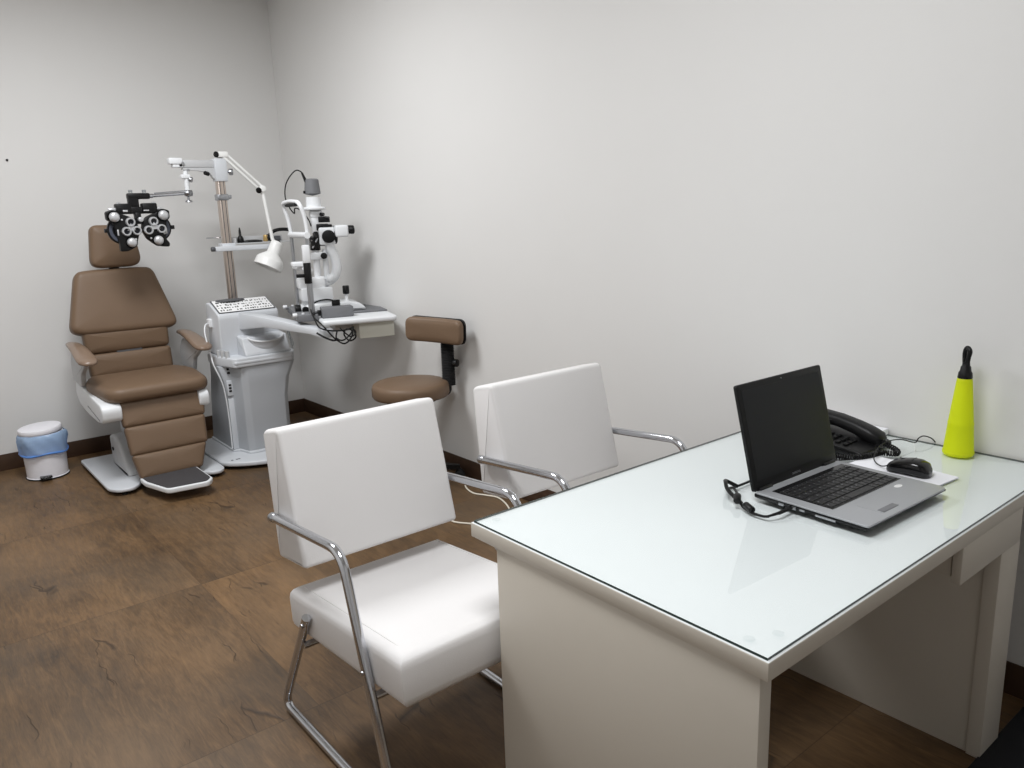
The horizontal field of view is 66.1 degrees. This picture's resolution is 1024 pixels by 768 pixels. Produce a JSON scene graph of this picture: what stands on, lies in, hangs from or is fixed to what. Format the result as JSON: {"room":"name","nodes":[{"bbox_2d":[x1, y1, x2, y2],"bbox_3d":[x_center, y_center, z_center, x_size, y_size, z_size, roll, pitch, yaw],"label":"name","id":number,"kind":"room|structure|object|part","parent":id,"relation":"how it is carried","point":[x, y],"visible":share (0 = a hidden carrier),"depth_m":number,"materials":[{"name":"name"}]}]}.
{"room":"examination room","nodes":[
{"label":"examination room","id":0,"kind":"room"},
{"bbox_2d":[0,0,303,454],"bbox_3d":[-3.196,-1.022,4.966,3.900,3.150,0.100,-12,16,-38],"label":"wall","id":1,"kind":"structure","parent":0,"point":[96,96],"depth_m":5.26,"materials":[{"name":"paint"}]},
{"bbox_2d":[0,398,304,470],"bbox_3d":[-3.111,0.470,5.255,3.700,0.108,0.008,-12,16,-38],"label":"baseboard","id":2,"kind":"structure","parent":1,"relation":"attached to","point":[8,461],"depth_m":5.41,"materials":[{"name":"brown wood"}]},
{"bbox_2d":[0,411,1023,767],"bbox_3d":[-0.832,1.102,2.544,3.900,0.100,7.400,-12,16,-38],"label":"floor","id":3,"kind":"structure","parent":0,"point":[145,627],"depth_m":2.81,"materials":[{"name":"brown wood"}]},
{"bbox_2d":[17,421,69,481],"bbox_3d":[-2.946,0.417,4.957,0.251,0.329,0.248,3,13,20],"label":"pedal bin","id":4,"kind":"object","parent":3,"relation":"on","point":[53,466],"visible":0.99,"depth_m":4.88,"materials":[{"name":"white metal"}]},
{"bbox_3d":[-2.954,0.279,4.926,0.245,0.046,0.244,-12,16,-38],"label":"lid","id":5,"kind":"part","parent":4,"relation":"part of","materials":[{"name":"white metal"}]},
{"bbox_2d":[16,427,68,458],"bbox_3d":[-2.947,0.364,4.950,0.283,0.137,0.282,-12,16,-38],"label":"liner","id":6,"kind":"object","parent":4,"relation":"in","point":[38,446],"visible":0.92,"depth_m":4.84,"materials":[{"name":"blue plastic"}]},
{"bbox_2d":[66,225,223,494],"bbox_3d":[-2.212,-0.188,4.785,0.776,1.536,1.230,-11,15,-35],"label":"chair","id":7,"kind":"object","parent":3,"relation":"on","point":[122,317],"visible":0.98,"depth_m":4.88,"materials":[{"name":"brown leather"}]},
{"bbox_3d":[-2.601,-0.185,4.739,0.112,0.096,0.505,-12,16,-38],"label":"armrest","id":8,"kind":"part","parent":7,"relation":"part of","materials":[{"name":"brown leather"}]},
{"bbox_3d":[-2.536,-0.538,5.093,0.631,0.414,0.199,-12,16,-38],"label":"backrest","id":9,"kind":"part","parent":7,"relation":"part of","materials":[{"name":"brown leather"}]},
{"bbox_3d":[-2.272,-0.013,4.905,0.644,0.095,0.620,-12,16,-38],"label":"seat","id":10,"kind":"part","parent":7,"relation":"part of","materials":[{"name":"brown leather"}]},
{"bbox_3d":[-2.288,0.519,5.004,0.650,0.022,0.886,-12,16,-38],"label":"plate","id":11,"kind":"part","parent":7,"relation":"part of","materials":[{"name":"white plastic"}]},
{"bbox_3d":[-2.087,-0.294,5.146,0.112,0.096,0.505,-12,16,-38],"label":"armrest","id":12,"kind":"part","parent":7,"relation":"part of","materials":[{"name":"brown leather"}]},
{"bbox_2d":[167,158,396,468],"bbox_3d":[-1.404,-0.481,5.068,1.112,1.930,1.332,-12,16,-38],"label":"stand","id":13,"kind":"object","parent":3,"relation":"on","point":[251,360],"visible":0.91,"depth_m":5.10,"materials":[{"name":"grey metal"}]},
{"bbox_2d":[104,190,192,251],"bbox_3d":[-2.208,-1.012,4.851,0.129,0.364,0.564,10,17,43],"label":"phoropter","id":14,"kind":"object","parent":13,"relation":"hanging from","point":[124,230],"visible":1,"depth_m":4.78,"materials":[{"name":"metal"}]},
{"bbox_3d":[-2.370,-0.993,4.688,0.077,0.077,0.009,-12,16,-38],"label":"knob seat","id":15,"kind":"part","parent":14,"relation":"part of","materials":[{"name":"black plastic"}]},
{"bbox_3d":[-2.359,-0.991,4.675,0.059,0.059,0.030,-12,16,-38],"label":"power knob","id":16,"kind":"part","parent":14,"relation":"part of","materials":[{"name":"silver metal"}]},
{"bbox_3d":[-2.292,-0.855,4.756,0.056,0.056,0.030,-12,16,-38],"label":"power knob","id":17,"kind":"part","parent":14,"relation":"part of","materials":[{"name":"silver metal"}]},
{"bbox_3d":[-2.184,-0.888,4.863,0.072,0.072,0.009,-12,16,-38],"label":"knob seat","id":18,"kind":"part","parent":14,"relation":"part of","materials":[{"name":"black plastic"}]},
{"bbox_3d":[-2.173,-0.886,4.849,0.056,0.056,0.030,-12,16,-38],"label":"power knob","id":19,"kind":"part","parent":14,"relation":"part of","materials":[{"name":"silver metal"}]},
{"bbox_3d":[-2.143,-1.039,4.845,0.059,0.059,0.030,-12,16,-38],"label":"power knob","id":20,"kind":"part","parent":14,"relation":"part of","materials":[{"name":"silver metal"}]},
{"bbox_3d":[-2.154,-1.187,4.926,0.028,0.046,0.261,9,17,41],"label":"support rod","id":21,"kind":"part","parent":14,"relation":"part of","materials":[{"name":"silver metal"}]},
{"bbox_3d":[-2.115,-1.388,4.939,0.080,0.058,0.060,-12,16,-38],"label":"arm","id":22,"kind":"part","parent":13,"relation":"part of","materials":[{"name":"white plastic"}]},
{"bbox_3d":[-2.071,-1.290,4.995,0.055,0.185,0.040,-12,16,-38],"label":"drop stem","id":23,"kind":"part","parent":13,"relation":"part of","materials":[{"name":"white plastic"}]},
{"bbox_3d":[-2.015,-1.367,5.027,0.225,0.118,0.044,-12,16,-38],"label":"overhead arm","id":24,"kind":"part","parent":13,"relation":"part of","materials":[{"name":"white metal"}]},
{"bbox_2d":[206,318,212,327],"bbox_3d":[-1.956,-0.395,5.101,0.030,0.055,0.050,-12,16,-38],"label":"socket","id":25,"kind":"object","parent":13,"relation":"attached to","point":[209,323],"depth_m":5.08,"materials":[{"name":"white plastic"}]},
{"bbox_3d":[-1.731,0.426,5.317,0.614,0.030,0.806,-12,16,-38],"label":"plate","id":26,"kind":"part","parent":13,"relation":"part of","materials":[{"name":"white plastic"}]},
{"bbox_3d":[-1.779,0.387,5.395,0.375,0.016,0.567,-12,16,-38],"label":"skirting","id":27,"kind":"part","parent":13,"relation":"part of","materials":[{"name":"white plastic"}]},
{"bbox_2d":[237,228,243,242],"bbox_3d":[-1.823,-0.998,5.278,0.044,0.102,0.044,-12,16,-38],"label":"dropper bottle","id":28,"kind":"object","parent":13,"relation":"on","point":[240,239],"visible":0.99,"depth_m":5.27,"materials":[{"name":"black plastic"}]},
{"bbox_3d":[-1.761,-0.522,5.155,0.360,0.063,0.141,-12,16,-38],"label":"control panel","id":29,"kind":"part","parent":13,"relation":"part of","materials":[{"name":"white plastic"}]},
{"bbox_2d":[213,151,282,272],"bbox_3d":[-1.731,-1.128,5.221,0.357,0.796,0.191,-2,13,0],"label":"reading lamp","id":30,"kind":"object","parent":13,"relation":"attached to","point":[270,259],"visible":1,"depth_m":5.23,"materials":[{"name":"white metal"}]},
{"bbox_3d":[-1.768,-1.393,5.168,0.252,0.253,0.019,-9,15,-30],"label":"arm","id":31,"kind":"part","parent":30,"relation":"part of","materials":[{"name":"white metal"}]},
{"bbox_3d":[-1.638,-1.130,5.278,0.064,0.323,0.023,2,13,19],"label":"arm","id":32,"kind":"part","parent":30,"relation":"part of","materials":[{"name":"white metal"}]},
{"bbox_3d":[-1.632,-0.853,5.288,0.201,0.224,0.188,-12,16,-38],"label":"lamp shade","id":33,"kind":"part","parent":30,"relation":"part of","materials":[{"name":"white metal"}]},
{"bbox_2d":[208,333,293,367],"bbox_3d":[-1.714,-0.260,5.188,0.492,0.217,0.383,-12,16,-38],"label":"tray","id":34,"kind":"object","parent":13,"relation":"on","point":[228,350],"depth_m":5.07,"materials":[{"name":"plastic"}]},
{"bbox_2d":[244,239,261,242],"bbox_3d":[-1.763,-0.971,5.340,0.150,0.018,0.064,-12,16,-38],"label":"case","id":35,"kind":"object","parent":13,"relation":"on","point":[253,240],"visible":0.98,"depth_m":5.31,"materials":[{"name":"black plastic"}]},
{"bbox_2d":[231,235,289,243],"bbox_3d":[-1.733,-0.992,5.399,0.395,0.045,0.167,-12,16,-38],"label":"tray","id":36,"kind":"object","parent":13,"relation":"on","point":[233,239],"depth_m":5.42,"materials":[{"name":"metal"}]},
{"bbox_2d":[249,338,280,348],"bbox_3d":[-1.589,-0.264,5.105,0.230,0.094,0.055,-12,16,-38],"label":"bowl","id":37,"kind":"object","parent":13,"relation":"on","point":[254,343],"depth_m":5.08,"materials":[{"name":"plastic"}]},
{"bbox_2d":[263,227,287,240],"bbox_3d":[-1.642,-1.043,5.487,0.192,0.090,0.054,-9,14,-29],"label":"handheld ophthalmoscope","id":38,"kind":"object","parent":13,"relation":"on","point":[266,237],"visible":0.77,"depth_m":5.46,"materials":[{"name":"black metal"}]},
{"bbox_3d":[-1.406,-0.368,4.870,0.808,0.113,0.100,7,16,36],"label":"swing arm","id":39,"kind":"part","parent":13,"relation":"part of","materials":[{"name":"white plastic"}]},
{"bbox_2d":[281,170,386,343],"bbox_3d":[-1.104,-0.807,4.882,0.596,1.026,0.763,-7,13,-21],"label":"lamp","id":40,"kind":"object","parent":13,"relation":"on","point":[315,294],"visible":0.99,"depth_m":4.89,"materials":[{"name":"grey plastic"}]},
{"bbox_3d":[-1.320,-1.009,4.780,0.063,0.220,0.383,-9,14,-30],"label":"forehead frame","id":41,"kind":"part","parent":40,"relation":"part of","materials":[{"name":"white plastic"}]},
{"bbox_3d":[-1.214,-0.516,4.730,0.026,0.190,0.026,-7,13,-21],"label":"height post","id":42,"kind":"part","parent":40,"relation":"part of","materials":[{"name":"metal"}]},
{"bbox_2d":[309,236,324,250],"bbox_3d":[-1.216,-0.889,4.924,0.096,0.105,0.075,-7,13,-21],"label":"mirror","id":43,"kind":"object","parent":40,"relation":"on","point":[315,242],"depth_m":4.90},
{"bbox_3d":[-1.196,-0.742,4.963,0.136,0.211,0.077,-7,13,-21],"label":"tower post","id":44,"kind":"part","parent":40,"relation":"part of","materials":[{"name":"white plastic"}]},
{"bbox_3d":[-1.182,-1.014,4.910,0.085,0.111,0.079,-7,13,-21],"label":"filter lever","id":45,"kind":"part","parent":40,"relation":"part of","materials":[{"name":"black plastic"}]},
{"bbox_3d":[-1.178,-0.803,4.932,0.039,0.040,0.013,-7,13,-21],"label":"slit width knob","id":46,"kind":"part","parent":40,"relation":"part of","materials":[{"name":"black plastic"}]},
{"bbox_3d":[-1.149,-0.766,4.986,0.136,0.292,0.080,-7,13,-21],"label":"microscope arm","id":47,"kind":"part","parent":40,"relation":"part of","materials":[{"name":"white plastic"}]},
{"bbox_3d":[-1.117,-0.473,5.056,0.569,0.042,0.550,-7,13,-21],"label":"rail plate","id":48,"kind":"part","parent":40,"relation":"part of","materials":[{"name":"grey plastic"}]},
{"bbox_3d":[-0.873,-0.358,4.919,0.215,0.095,0.265,-7,13,-21],"label":"table drawer","id":49,"kind":"part","parent":13,"relation":"part of","materials":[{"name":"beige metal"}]},
{"bbox_2d":[264,398,520,767],"bbox_3d":[-0.288,0.590,2.349,0.615,0.946,0.756,-12,16,-38],"label":"armchair","id":50,"kind":"object","parent":3,"relation":"on","point":[415,623],"visible":0.81,"depth_m":2.34,"materials":[{"name":"white leather"}]},
{"bbox_3d":[-0.520,0.748,2.208,0.026,0.715,0.695,-12,16,-38],"label":"frame","id":51,"kind":"part","parent":50,"relation":"part of","materials":[{"name":"silver metal"}]},
{"bbox_3d":[-0.468,0.294,2.497,0.546,0.420,0.216,-12,16,-38],"label":"backrest","id":52,"kind":"part","parent":50,"relation":"part of","materials":[{"name":"white leather"}]},
{"bbox_3d":[-0.256,0.665,2.328,0.554,0.189,0.662,-12,16,-38],"label":"seat","id":53,"kind":"part","parent":50,"relation":"part of","materials":[{"name":"white leather"}]},
{"bbox_3d":[-0.069,0.653,2.565,0.026,0.715,0.695,-12,16,-38],"label":"frame","id":54,"kind":"part","parent":50,"relation":"part of","materials":[{"name":"silver metal"}]},
{"bbox_2d":[371,315,465,475],"bbox_3d":[-0.576,0.109,4.496,0.554,0.971,0.551,-12,16,-38],"label":"stool","id":55,"kind":"object","parent":3,"relation":"on","point":[449,332],"visible":0.77,"depth_m":4.41,"materials":[{"name":"brown leather"}]},
{"bbox_3d":[-0.579,0.024,4.493,0.440,0.094,0.440,-12,16,-38],"label":"seat","id":56,"kind":"part","parent":55,"relation":"part of","materials":[{"name":"brown leather"}]},
{"bbox_3d":[-0.431,-0.301,4.436,0.382,0.150,0.075,5,14,29],"label":"backrest","id":57,"kind":"part","parent":55,"relation":"part of","materials":[{"name":"brown leather"}]},
{"bbox_3d":[-0.323,-0.120,4.496,0.030,0.044,0.044,5,14,29],"label":"height knob","id":58,"kind":"part","parent":55,"relation":"part of","materials":[{"name":"black plastic"}]},
{"bbox_2d":[451,485,509,524],"bbox_3d":[-0.236,0.646,4.242,0.497,0.009,0.685,-12,16,-38],"label":"cable","id":59,"kind":"object","parent":3,"relation":"on","point":[465,485],"visible":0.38,"depth_m":4.31,"materials":[{"name":"white plastic"}]},
{"bbox_2d":[473,363,686,549],"bbox_3d":[0.319,0.462,2.830,0.615,0.946,0.756,-12,16,-38],"label":"armchair","id":60,"kind":"object","parent":3,"relation":"on","point":[536,433],"visible":0.38,"depth_m":2.88,"materials":[{"name":"white leather"}]},
{"bbox_3d":[0.087,0.620,2.689,0.026,0.715,0.695,-12,16,-38],"label":"frame","id":61,"kind":"part","parent":60,"relation":"part of","materials":[{"name":"silver metal"}]},
{"bbox_3d":[0.140,0.165,2.978,0.546,0.420,0.216,-12,16,-38],"label":"backrest","id":62,"kind":"part","parent":60,"relation":"part of","materials":[{"name":"white leather"}]},
{"bbox_3d":[0.538,0.525,3.046,0.026,0.715,0.695,-12,16,-38],"label":"frame","id":63,"kind":"part","parent":60,"relation":"part of","materials":[{"name":"silver metal"}]},
{"bbox_2d":[471,433,1023,767],"bbox_3d":[0.753,0.674,2.241,1.473,0.760,0.877,-12,16,-38],"label":"office desk","id":64,"kind":"object","parent":3,"relation":"on","point":[595,675],"visible":0.75,"depth_m":1.89,"materials":[{"name":"white glass"}]},
{"bbox_3d":[0.228,0.814,1.779,0.037,0.722,0.760,-12,16,-38],"label":"panel","id":65,"kind":"part","parent":64,"relation":"part of","materials":[{"name":"white laminate"}]},
{"bbox_2d":[474,431,1023,660],"bbox_3d":[0.740,0.300,2.157,1.460,0.007,0.865,-12,16,-38],"label":"sheet","id":66,"kind":"object","parent":64,"relation":"on","point":[494,514],"visible":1,"depth_m":1.81,"materials":[{"name":"clear glass"}]},
{"bbox_2d":[723,479,791,517],"bbox_3d":[0.695,0.257,2.255,0.173,0.040,0.587,2,13,15],"label":"power cord","id":67,"kind":"object","parent":66,"relation":"on","point":[746,506],"visible":0.84,"depth_m":2.06,"materials":[{"name":"black plastic"}]},
{"bbox_3d":[0.693,0.256,2.262,0.124,0.038,0.590,3,13,21],"label":"cord","id":68,"kind":"part","parent":67,"relation":"part of","materials":[{"name":"black plastic"}]},
{"bbox_2d":[733,365,945,530],"bbox_3d":[0.872,0.151,2.098,0.397,0.303,0.397,-11,16,-36],"label":"laptop","id":69,"kind":"object","parent":66,"relation":"on","point":[786,433],"visible":1,"depth_m":2.15,"materials":[{"name":"black plastic"}]},
{"bbox_3d":[0.776,0.117,2.219,0.396,0.283,0.080,-11,16,-36],"label":"lid","id":70,"kind":"part","parent":69,"relation":"part of","materials":[{"name":"black plastic"}]},
{"bbox_2d":[828,409,900,460],"bbox_3d":[1.036,0.156,2.523,0.286,0.096,0.378,-12,16,-38],"label":"desk telephone","id":71,"kind":"object","parent":66,"relation":"on","point":[853,437],"visible":0.6,"depth_m":2.49,"materials":[{"name":"black plastic"}]},
{"bbox_3d":[1.058,0.203,2.446,0.281,0.037,0.130,1,13,13],"label":"coiled cord","id":72,"kind":"part","parent":71,"relation":"part of","materials":[{"name":"black plastic"}]},
{"bbox_2d":[873,425,888,434],"bbox_3d":[1.175,0.149,2.709,0.069,0.020,0.208,-12,16,-38],"label":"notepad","id":73,"kind":"object","parent":66,"relation":"on","point":[883,429],"visible":0.18,"depth_m":2.65,"materials":[{"name":"paper"}]},
{"bbox_2d":[850,456,958,485],"bbox_3d":[1.113,0.256,2.279,0.186,0.003,0.269,-10,15,-31],"label":"paper sheet","id":74,"kind":"object","parent":66,"relation":"on","point":[938,478],"visible":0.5,"depth_m":2.27,"materials":[{"name":"white paper"}]},
{"bbox_2d":[873,435,935,477],"bbox_3d":[1.198,0.202,2.401,0.160,0.050,0.401,5,14,29],"label":"computer mouse","id":75,"kind":"object","parent":74,"relation":"on","point":[918,467],"visible":1,"depth_m":2.24,"materials":[{"name":"black plastic"}]},
{"bbox_2d":[942,346,974,457],"bbox_3d":[1.367,0.051,2.388,0.088,0.339,0.088,-12,16,-38],"label":"bottle","id":76,"kind":"object","parent":66,"relation":"on","point":[959,435],"visible":1,"depth_m":2.37,"materials":[{"name":"yellow plastic"}]},
{"bbox_3d":[1.055,0.637,2.447,0.026,0.722,0.738,-12,16,-38],"label":"panel","id":77,"kind":"part","parent":64,"relation":"part of","materials":[{"name":"white laminate"}]},
{"bbox_3d":[1.024,0.377,2.172,0.254,0.082,0.461,-12,16,-38],"label":"drawer","id":78,"kind":"part","parent":64,"relation":"part of","materials":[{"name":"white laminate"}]},
{"bbox_3d":[1.224,0.408,2.022,0.383,0.098,0.022,-12,16,-38],"label":"drawer","id":79,"kind":"part","parent":64,"relation":"part of","materials":[{"name":"white laminate"}]},
{"bbox_3d":[1.336,0.736,2.191,0.130,0.621,0.037,-12,16,-38],"label":"leg","id":80,"kind":"part","parent":64,"relation":"part of","materials":[{"name":"white laminate"}]},
{"bbox_2d":[968,707,1023,767],"bbox_3d":[1.667,1.125,1.801,0.690,0.008,1.100,-12,16,-38],"label":"floor mat","id":81,"kind":"object","parent":3,"relation":"on","point":[1007,751],"visible":1,"depth_m":2.23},
{"bbox_2d":[267,0,1023,666],"bbox_3d":[0.615,-0.786,3.316,0.100,3.150,7.300,-12,16,-38],"label":"wall","id":82,"kind":"structure","parent":0,"point":[692,202],"depth_m":3.20,"materials":[{"name":"paint"}]},
{"bbox_2d":[304,398,1023,699],"bbox_3d":[0.595,0.700,3.649,0.008,0.108,7.192,-12,16,-38],"label":"baseboard","id":83,"kind":"structure","parent":82,"relation":"attached to","point":[1014,673],"depth_m":4.59,"materials":[{"name":"brown wood"}]}
]}

